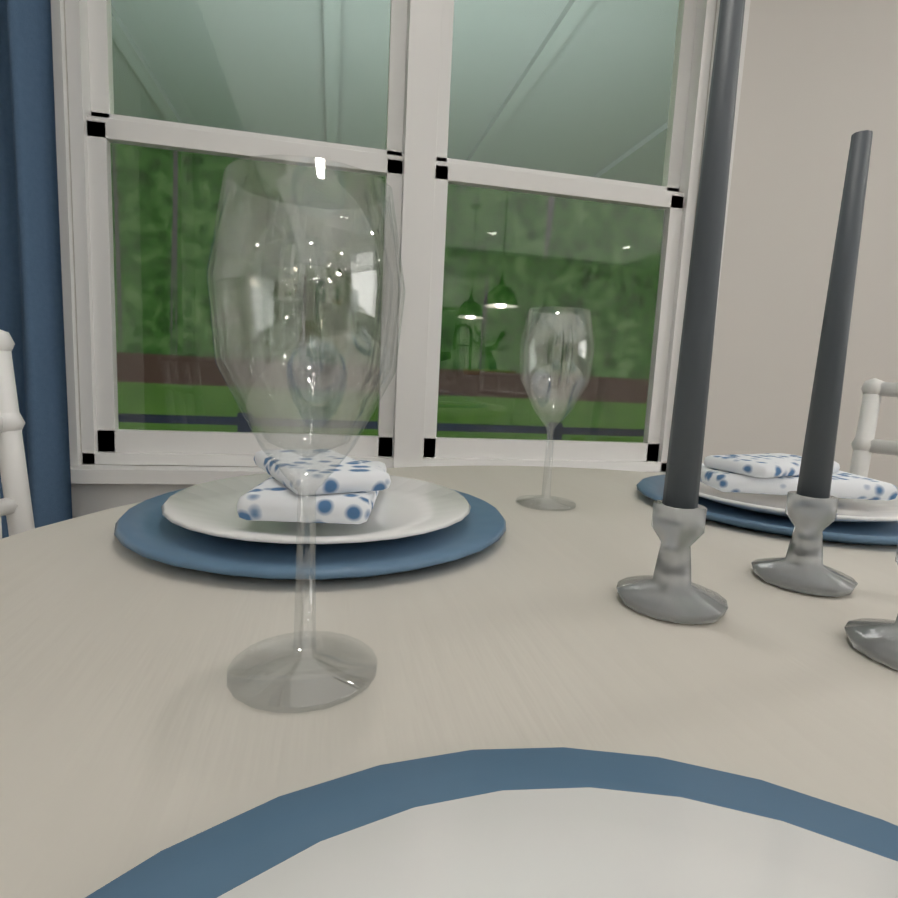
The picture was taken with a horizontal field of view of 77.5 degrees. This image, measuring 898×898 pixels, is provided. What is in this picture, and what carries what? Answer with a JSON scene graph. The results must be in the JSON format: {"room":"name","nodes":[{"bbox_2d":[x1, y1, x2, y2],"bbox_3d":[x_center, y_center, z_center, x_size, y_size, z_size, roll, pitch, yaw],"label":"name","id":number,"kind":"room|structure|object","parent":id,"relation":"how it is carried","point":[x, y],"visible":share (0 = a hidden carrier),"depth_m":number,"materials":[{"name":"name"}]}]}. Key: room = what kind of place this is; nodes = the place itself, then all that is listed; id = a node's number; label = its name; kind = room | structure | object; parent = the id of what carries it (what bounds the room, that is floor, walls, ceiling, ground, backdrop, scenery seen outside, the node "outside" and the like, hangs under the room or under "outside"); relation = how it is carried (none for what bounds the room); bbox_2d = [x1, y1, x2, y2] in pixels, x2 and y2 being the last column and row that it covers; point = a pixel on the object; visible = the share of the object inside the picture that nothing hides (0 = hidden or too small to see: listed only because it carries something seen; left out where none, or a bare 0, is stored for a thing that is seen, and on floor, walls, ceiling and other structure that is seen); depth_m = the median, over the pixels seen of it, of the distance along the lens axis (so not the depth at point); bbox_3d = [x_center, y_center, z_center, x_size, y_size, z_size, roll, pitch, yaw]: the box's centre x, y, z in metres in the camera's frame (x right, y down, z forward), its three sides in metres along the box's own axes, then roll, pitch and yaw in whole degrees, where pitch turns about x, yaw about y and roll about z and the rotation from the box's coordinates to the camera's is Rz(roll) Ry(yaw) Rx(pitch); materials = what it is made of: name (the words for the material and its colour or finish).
{"room":"dining room and kitchen","nodes":[
{"label":"dining room and kitchen","id":0,"kind":"room"},
{"bbox_2d":[63,0,897,517],"bbox_3d":[2.224,-0.629,1.976,7.470,2.745,0.100,1,8,-12],"label":"wall","id":1,"kind":"structure","parent":0,"point":[819,86],"depth_m":1.67,"materials":[{"name":"beige paint"}]},
{"bbox_2d":[51,0,750,516],"bbox_3d":[-0.079,-0.747,1.444,1.820,1.865,0.159,1,8,-12],"label":"window","id":2,"kind":"structure","parent":1,"relation":"in","point":[491,256],"depth_m":1.48,"materials":[{"name":"clear glass"}]},
{"bbox_3d":[-0.013,-1.892,1.210,2.515,0.044,0.123,1,8,-12],"label":"curtain rod","id":3,"kind":"object","parent":1,"relation":"attached to","visible":0},
{"bbox_2d":[0,0,71,538],"bbox_3d":[-1.046,-0.607,1.133,0.445,2.565,0.074,1,8,-12],"label":"curtain","id":4,"kind":"object","parent":3,"relation":"hanging from","point":[31,311],"visible":0.44,"depth_m":1.20,"materials":[{"name":"blue linen fabric"}]},
{"bbox_3d":[1.537,1.240,-1.538,10.400,0.100,7.550,1,8,-12],"label":"floor","id":5,"kind":"structure","parent":0,"visible":0},
{"bbox_3d":[0.081,0.849,0.442,2.128,0.011,2.058,1,8,-12],"label":"rug","id":6,"kind":"object","parent":5,"relation":"on","visible":0},
{"bbox_2d":[0,329,34,535],"bbox_3d":[-0.526,0.327,0.610,0.477,0.920,0.453,5,8,16],"label":"dining chair","id":7,"kind":"object","parent":6,"relation":"on","point":[16,506],"visible":0.06,"depth_m":0.81,"materials":[{"name":"white paint"}]},
{"bbox_2d":[0,466,897,897],"bbox_3d":[0.198,0.475,0.408,1.150,0.747,1.150,1,8,-12],"label":"dining table","id":8,"kind":"object","parent":6,"relation":"on","point":[134,732],"visible":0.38,"depth_m":0.27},
{"bbox_2d":[206,154,404,712],"bbox_3d":[-0.062,-0.003,0.248,0.082,0.215,0.082,1,8,-12],"label":"wine glass","id":9,"kind":"object","parent":8,"relation":"on","point":[348,295],"visible":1,"depth_m":0.23,"materials":[{"name":"clear glass"}]},
{"bbox_2d":[114,449,505,579],"bbox_3d":[-0.114,0.037,0.515,0.336,0.060,0.336,1,8,-12],"label":"place setting","id":10,"kind":"object","parent":8,"relation":"on","point":[373,518],"visible":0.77,"depth_m":0.43,"materials":[{"name":"white ceramic"}]},
{"bbox_2d":[85,747,897,897],"bbox_3d":[0.043,0.109,0.031,0.336,0.060,0.336,1,8,-12],"label":"place setting","id":11,"kind":"object","parent":8,"relation":"on","point":[559,822],"visible":0.98,"depth_m":0.15,"materials":[{"name":"white ceramic"}]},
{"bbox_2d":[516,306,594,510],"bbox_3d":[0.115,-0.044,0.623,0.082,0.215,0.082,1,8,-12],"label":"wine glass","id":12,"kind":"object","parent":8,"relation":"on","point":[555,324],"visible":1,"depth_m":0.61,"materials":[{"name":"clear glass"}]},
{"bbox_2d":[616,0,744,624],"bbox_3d":[0.153,-0.096,0.338,0.068,0.395,0.068,1,8,-12],"label":"candlestick","id":13,"kind":"object","parent":8,"relation":"on","point":[668,590],"visible":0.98,"depth_m":0.34,"materials":[{"name":"grey glass"}]},
{"bbox_2d":[636,453,897,545],"bbox_3d":[0.404,0.042,0.673,0.336,0.060,0.336,1,8,-12],"label":"place setting","id":14,"kind":"object","parent":8,"relation":"on","point":[747,491],"visible":0.67,"depth_m":0.62,"materials":[{"name":"white ceramic"}]},
{"bbox_2d":[751,130,872,596],"bbox_3d":[0.272,-0.057,0.400,0.068,0.315,0.068,1,8,-12],"label":"candlestick","id":15,"kind":"object","parent":8,"relation":"on","point":[811,508],"visible":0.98,"depth_m":0.40,"materials":[{"name":"grey glass"}]},
{"bbox_2d":[844,545,897,669],"bbox_3d":[0.266,-0.068,0.283,0.068,0.365,0.068,1,8,-12],"label":"candlestick","id":16,"kind":"object","parent":8,"relation":"on","point":[874,639],"visible":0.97,"depth_m":0.31,"materials":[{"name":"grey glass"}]},
{"bbox_2d":[849,378,897,476],"bbox_3d":[0.809,0.353,0.905,0.477,0.920,0.453,-4,10,-40],"label":"dining chair","id":17,"kind":"object","parent":6,"relation":"on","point":[865,444],"visible":0.06,"depth_m":1.13,"materials":[{"name":"white paint"}]},
{"label":"outside","id":18,"kind":"structure","parent":0,"visible":0},
{"bbox_2d":[111,0,678,185],"bbox_3d":[-0.084,-2.164,3.047,11.000,0.160,3.300,1,8,-12],"label":"ceiling","id":19,"kind":"structure","parent":18,"point":[487,33],"depth_m":3.26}
]}

